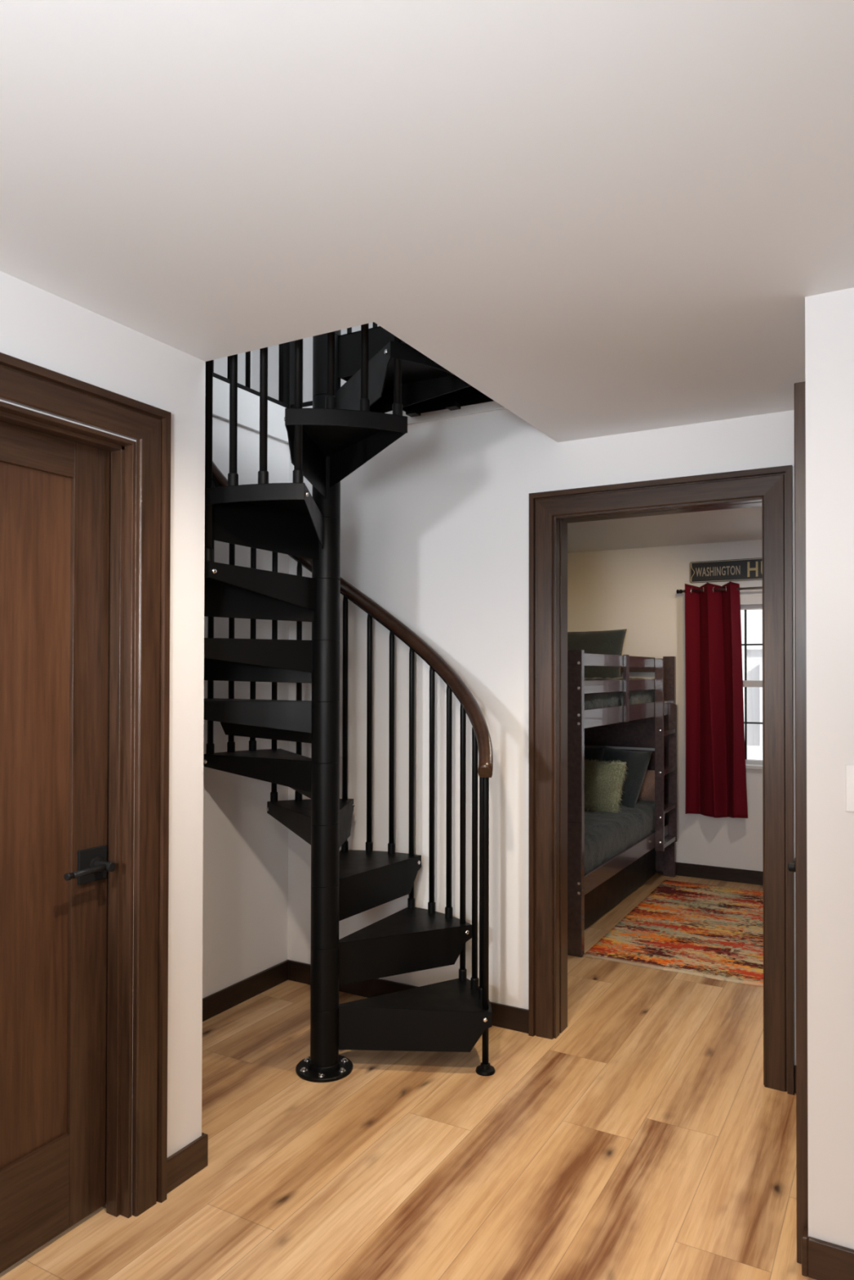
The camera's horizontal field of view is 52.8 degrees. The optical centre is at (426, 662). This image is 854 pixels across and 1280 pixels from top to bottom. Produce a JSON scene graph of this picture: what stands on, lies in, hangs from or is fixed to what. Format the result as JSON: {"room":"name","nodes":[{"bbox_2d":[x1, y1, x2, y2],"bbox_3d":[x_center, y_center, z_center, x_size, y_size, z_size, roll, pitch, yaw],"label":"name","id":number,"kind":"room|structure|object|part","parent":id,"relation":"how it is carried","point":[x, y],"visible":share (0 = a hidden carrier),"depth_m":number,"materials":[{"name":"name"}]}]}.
{"room":"home hallway","nodes":[
{"label":"home hallway","id":0,"kind":"room"},
{"bbox_2d":[0,271,205,1206],"bbox_3d":[-2.311,0.266,-0.169,0.120,2.440,6.446,0,-1,29],"label":"wall","id":1,"kind":"structure","parent":0,"point":[38,326],"depth_m":2.52,"materials":[{"name":"white paint"}]},
{"bbox_2d":[0,351,171,1273],"bbox_3d":[-1.070,0.396,2.005,0.150,2.236,1.106,0,-1,29],"label":"door","id":2,"kind":"structure","parent":1,"relation":"in","point":[78,566],"depth_m":2.31,"materials":[{"name":"brown wood"}]},
{"bbox_3d":[-1.127,0.376,2.024,0.015,1.752,0.655,0,-1,29],"label":"panel","id":3,"kind":"part","parent":2,"relation":"part of","materials":[{"name":"brown wood"}]},
{"bbox_3d":[-0.905,0.552,2.290,0.066,0.040,0.152,0,-1,29],"label":"lever","id":4,"kind":"part","parent":2,"relation":"part of","materials":[{"name":"black metal"}]},
{"bbox_3d":[-0.914,0.552,2.350,0.009,0.092,0.092,0,-1,29],"label":"handle","id":5,"kind":"part","parent":2,"relation":"part of","materials":[{"name":"black metal"}]},
{"bbox_2d":[166,959,288,1194],"bbox_3d":[-2.253,1.448,0.581,0.794,0.095,7.836,0,-1,29],"label":"baseboard","id":6,"kind":"structure","parent":1,"relation":"attached to","point":[214,1004],"depth_m":3.72,"materials":[{"name":"brown wood"}]},
{"bbox_2d":[213,351,252,388],"bbox_3d":[-2.870,-2.543,4.918,0.100,2.625,8.700,0,-1,29],"label":"wall","id":7,"kind":"structure","parent":0,"point":[220,365],"depth_m":7.14,"materials":[{"name":"white paint"}]},
{"bbox_2d":[202,415,289,998],"bbox_3d":[-1.067,0.146,3.634,0.120,2.775,1.640,0,-1,29],"label":"wall","id":8,"kind":"structure","parent":0,"point":[245,891],"depth_m":3.92,"materials":[{"name":"white paint"}]},
{"bbox_2d":[252,322,379,402],"bbox_3d":[1.750,-2.527,5.531,7.352,2.625,0.100,0,-1,29],"label":"wall","id":9,"kind":"structure","parent":0,"point":[273,351],"depth_m":7.16,"materials":[{"name":"white paint"}]},
{"bbox_2d":[0,872,816,1279],"bbox_3d":[1.601,1.508,1.055,8.031,0.001,12.519,0,-1,29],"label":"floor","id":10,"kind":"structure","parent":0,"point":[646,1139],"depth_m":2.63,"materials":[{"name":"brown wood"}]},
{"bbox_2d":[203,323,495,1082],"bbox_3d":[-0.359,-0.424,3.265,1.294,3.910,1.298,0,-1,29],"label":"spiral staircase","id":11,"kind":"structure","parent":10,"relation":"on","point":[347,425],"depth_m":3.21,"materials":[{"name":"black metal"}]},
{"bbox_3d":[-0.381,-0.893,3.263,1.262,2.633,1.262,0,-1,29],"label":"handrail","id":12,"kind":"part","parent":11,"relation":"part of","materials":[{"name":"brown wood"}]},
{"bbox_2d":[567,649,677,957],"bbox_3d":[0.853,0.754,5.692,1.141,1.615,2.095,0,-1,29],"label":"bunk bed","id":13,"kind":"object","parent":10,"relation":"on","point":[593,893],"visible":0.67,"depth_m":5.42,"materials":[{"name":"brown paint"}]},
{"bbox_3d":[0.786,0.740,4.558,0.085,1.615,0.045,0,-1,29],"label":"post","id":14,"kind":"part","parent":13,"relation":"part of","materials":[{"name":"brown paint"}]},
{"bbox_2d":[584,677,654,709],"bbox_3d":[0.827,0.221,5.710,1.044,0.253,2.008,0,-1,29],"label":"bedspread","id":15,"kind":"object","parent":13,"relation":"on","point":[594,700],"visible":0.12,"depth_m":5.29,"materials":[{"name":"grey fabric"}]},
{"bbox_2d":[567,628,626,678],"bbox_3d":[1.122,-0.029,6.482,0.744,0.438,0.230,0,-1,31],"label":"pillow","id":16,"kind":"object","parent":15,"relation":"on","point":[606,642],"visible":0.3,"depth_m":6.35,"materials":[{"name":"fabric"}]},
{"bbox_3d":[1.183,0.143,5.264,0.022,0.072,1.562,0,-1,29],"label":"guard rail","id":17,"kind":"part","parent":13,"relation":"part of","materials":[{"name":"brown paint"}]},
{"bbox_3d":[1.183,-0.008,5.266,0.022,0.070,1.562,0,-1,29],"label":"guard rail","id":18,"kind":"part","parent":13,"relation":"part of","materials":[{"name":"brown paint"}]},
{"bbox_3d":[1.336,0.460,6.589,0.945,0.355,0.022,0,-1,29],"label":"rail","id":19,"kind":"part","parent":13,"relation":"part of","materials":[{"name":"brown paint"}]},
{"bbox_3d":[1.197,1.419,5.493,0.020,0.258,1.940,0,-1,29],"label":"trundle drawer","id":20,"kind":"part","parent":13,"relation":"part of","materials":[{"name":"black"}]},
{"bbox_2d":[584,800,665,873],"bbox_3d":[0.834,1.111,5.696,1.045,0.259,2.004,0,-1,29],"label":"bedspread","id":21,"kind":"object","parent":13,"relation":"on","point":[606,834],"visible":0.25,"depth_m":5.36,"materials":[{"name":"grey fabric"}]},
{"bbox_2d":[584,746,605,761],"bbox_3d":[0.978,0.824,6.301,0.620,0.420,0.255,0,-1,29],"label":"pillow","id":22,"kind":"object","parent":21,"relation":"on","point":[593,753],"visible":0.1,"depth_m":6.21,"materials":[{"name":"fabric"}]},
{"bbox_2d":[584,759,627,813],"bbox_3d":[1.131,0.863,5.883,0.472,0.411,0.284,0,-1,36],"label":"cushion","id":23,"kind":"object","parent":21,"relation":"on","point":[603,780],"visible":0.59,"depth_m":5.79,"materials":[{"name":"green fabric"}]},
{"bbox_2d":[602,746,652,808],"bbox_3d":[1.366,0.833,6.175,0.241,0.420,0.500,1,-1,-31],"label":"pillow","id":24,"kind":"object","parent":21,"relation":"on","point":[637,762],"visible":0.48,"depth_m":6.00,"materials":[{"name":"fabric"}]},
{"bbox_2d":[637,769,664,801],"bbox_3d":[1.586,0.895,6.280,0.304,0.228,0.115,0,-1,38],"label":"pillow","id":25,"kind":"object","parent":21,"relation":"on","point":[646,793],"visible":0.34,"depth_m":6.22,"materials":[{"name":"fabric"}]},
{"bbox_3d":[1.288,1.216,5.441,0.022,0.102,1.997,0,-1,29],"label":"rail","id":26,"kind":"part","parent":13,"relation":"part of","materials":[{"name":"brown paint"}]},
{"bbox_3d":[1.289,0.318,5.451,0.022,0.102,1.997,0,-1,29],"label":"rail","id":27,"kind":"part","parent":13,"relation":"part of","materials":[{"name":"brown paint"}]},
{"bbox_3d":[1.336,0.805,6.585,0.945,0.295,0.022,0,-1,29],"label":"headboard","id":28,"kind":"part","parent":13,"relation":"part of","materials":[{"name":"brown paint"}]},
{"bbox_3d":[1.337,0.023,6.595,0.945,0.100,0.022,0,-1,29],"label":"rail","id":29,"kind":"part","parent":13,"relation":"part of","materials":[{"name":"brown paint"}]},
{"bbox_3d":[1.335,1.328,6.579,0.945,0.430,0.022,0,-1,29],"label":"rail","id":30,"kind":"part","parent":13,"relation":"part of","materials":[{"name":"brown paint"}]},
{"bbox_3d":[1.599,0.633,5.916,0.059,1.320,0.024,0,-1,29],"label":"ladder rail","id":31,"kind":"part","parent":13,"relation":"part of","materials":[{"name":"brown paint"}]},
{"bbox_3d":[1.787,0.763,6.337,0.085,1.615,0.045,0,-1,29],"label":"post","id":32,"kind":"part","parent":13,"relation":"part of","materials":[{"name":"brown paint"}]},
{"bbox_3d":[1.785,0.798,6.246,0.059,1.000,0.024,0,-1,29],"label":"ladder rail","id":33,"kind":"part","parent":13,"relation":"part of","materials":[{"name":"brown paint"}]},
{"bbox_2d":[582,880,763,986],"bbox_3d":[1.980,1.549,4.943,1.678,0.010,1.879,0,-1,29],"label":"area rug","id":34,"kind":"object","parent":10,"relation":"on","point":[716,932],"visible":0.64,"depth_m":4.88,"materials":[{"name":"multicoloured fabric"}]},
{"bbox_2d":[0,0,853,552],"bbox_3d":[-0.147,-1.090,1.310,8.172,0.315,11.115,0,-1,29],"label":"ceiling","id":35,"kind":"structure","parent":0,"point":[600,218],"depth_m":1.66,"materials":[{"name":"white paint"}]},
{"bbox_2d":[287,408,795,1065],"bbox_3d":[1.034,0.146,3.319,3.852,2.775,0.130,0,-1,29],"label":"wall","id":36,"kind":"structure","parent":0,"point":[434,526],"depth_m":3.75,"materials":[{"name":"white paint"}]},
{"bbox_2d":[212,377,506,443],"bbox_3d":[-0.401,-1.163,3.271,1.409,0.163,1.390,0,-1,29],"label":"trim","id":37,"kind":"structure","parent":36,"relation":"attached to","point":[248,403],"depth_m":3.87,"materials":[{"name":"white paint"}]},
{"bbox_2d":[288,960,853,1279],"bbox_3d":[1.632,1.476,2.316,5.838,0.095,1.009,0,-1,29],"label":"baseboard","id":38,"kind":"structure","parent":36,"relation":"attached to","point":[509,1017],"depth_m":3.56,"materials":[{"name":"brown wood"}]},
{"bbox_2d":[528,465,795,1094],"bbox_3d":[0.906,0.416,3.387,1.011,2.236,0.190,0,-1,29],"label":"door frame","id":39,"kind":"structure","parent":36,"relation":"in","point":[771,488],"depth_m":3.37,"materials":[{"name":"brown wood"}]},
{"bbox_2d":[567,539,762,871],"bbox_3d":[2.586,0.349,6.045,4.122,2.440,0.150,0,-1,29],"label":"wall","id":40,"kind":"structure","parent":0,"point":[632,589],"depth_m":6.40,"materials":[{"name":"white paint"}]},
{"bbox_2d":[655,862,763,884],"bbox_3d":[1.799,1.504,4.666,3.852,0.095,2.999,0,-1,29],"label":"baseboard","id":41,"kind":"structure","parent":40,"relation":"attached to","point":[722,873],"depth_m":6.20,"materials":[{"name":"brown wood"}]},
{"bbox_2d":[675,586,762,593],"bbox_3d":[2.356,-0.498,6.038,1.172,0.073,0.109,0,-1,29],"label":"curtain rod","id":42,"kind":"object","parent":40,"relation":"attached to","point":[677,591],"visible":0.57,"depth_m":6.13,"materials":[{"name":"black metal"}]},
{"bbox_2d":[684,581,747,817],"bbox_3d":[2.070,0.268,6.145,0.419,1.677,0.127,0,-1,29],"label":"curtain","id":43,"kind":"object","parent":42,"relation":"hanging from","point":[716,772],"visible":1,"depth_m":6.14,"materials":[{"name":"fabric"}]},
{"bbox_2d":[689,557,762,582],"bbox_3d":[2.330,-0.662,6.107,0.911,0.156,0.015,0,-1,29],"label":"street sign","id":44,"kind":"object","parent":40,"relation":"attached to","point":[745,569],"visible":0.6,"depth_m":6.20,"materials":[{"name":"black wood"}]},
{"bbox_2d":[740,604,762,769],"bbox_3d":[2.419,0.170,6.124,0.980,1.172,0.180,0,-1,29],"label":"window","id":45,"kind":"structure","parent":40,"relation":"in","point":[756,764],"depth_m":6.22,"materials":[{"name":"grey plastic"}]},
{"bbox_3d":[2.444,0.154,6.170,0.876,0.048,0.045,0,-1,29],"label":"meeting rail","id":46,"kind":"part","parent":45,"relation":"part of","materials":[{"name":"grey plastic"}]},
{"bbox_3d":[2.403,0.743,6.091,0.980,0.026,0.120,0,-1,29],"label":"sill","id":47,"kind":"part","parent":45,"relation":"part of","materials":[{"name":"grey plastic"}]},
{"bbox_2d":[804,287,853,1249],"bbox_3d":[2.687,0.298,1.744,3.428,2.440,0.992,0,-1,29],"label":"wall","id":48,"kind":"structure","parent":0,"point":[828,316],"depth_m":2.13,"materials":[{"name":"white paint"}]},
{"bbox_2d":[787,381,808,1263],"bbox_3d":[1.224,0.407,2.583,0.186,2.236,0.960,0,-1,29],"label":"door frame","id":49,"kind":"structure","parent":48,"relation":"in","point":[798,865],"depth_m":2.19,"materials":[{"name":"brown wood"}]},
{"bbox_3d":[1.043,0.560,2.384,0.066,0.026,0.130,0,-1,29],"label":"lever","id":50,"kind":"part","parent":49,"relation":"part of","materials":[{"name":"black"}]},
{"bbox_2d":[844,764,853,812],"bbox_3d":[1.055,0.307,2.087,0.072,0.114,0.010,0,-1,29],"label":"light switch","id":51,"kind":"object","parent":48,"relation":"attached to","point":[849,769],"visible":1,"depth_m":2.10,"materials":[{"name":"white plastic"}]},
{"bbox_3d":[-0.018,-1.245,2.378,7.352,0.020,7.100,0,-1,29],"label":"floor","id":52,"kind":"structure","parent":0,"visible":0},
{"bbox_2d":[213,322,377,408],"bbox_3d":[-0.729,-1.753,3.477,0.749,1.020,1.475,0,-1,29],"label":"loft railing","id":53,"kind":"object","parent":52,"relation":"on","point":[286,350],"visible":0.06,"depth_m":4.21,"materials":[{"name":"black metal"}]},
{"bbox_3d":[-1.040,-1.259,3.632,0.036,0.035,1.450,0,-1,29],"label":"rail","id":54,"kind":"part","parent":53,"relation":"part of","materials":[{"name":"black metal"}]},
{"bbox_3d":[-0.684,-1.744,4.269,0.050,1.020,0.050,0,-1,29],"label":"post","id":55,"kind":"part","parent":53,"relation":"part of","materials":[{"name":"black metal"}]},
{"bbox_3d":[-0.369,-1.253,4.086,0.724,0.035,0.036,0,-1,29],"label":"rail","id":56,"kind":"part","parent":53,"relation":"part of","materials":[{"name":"black metal"}]},
{"label":"outside","id":57,"kind":"structure","parent":0,"visible":0},
{"bbox_3d":[5.602,1.596,9.946,12.000,0.650,9.135,0,-1,29],"label":"ground","id":58,"kind":"structure","parent":57,"visible":0},
{"bbox_2d":[740,609,762,759],"bbox_3d":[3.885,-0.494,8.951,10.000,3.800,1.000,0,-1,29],"label":"neighbouring house","id":59,"kind":"structure","parent":58,"relation":"on","point":[754,617],"depth_m":9.43,"materials":[{"name":"white"}]},
{"bbox_3d":[3.661,1.050,8.541,10.000,0.400,0.100,0,-1,29],"label":"porch rail","id":60,"kind":"part","parent":59,"relation":"part of","materials":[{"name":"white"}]},
{"bbox_3d":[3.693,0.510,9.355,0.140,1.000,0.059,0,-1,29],"label":"door","id":61,"kind":"part","parent":59,"relation":"part of","materials":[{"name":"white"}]}
]}

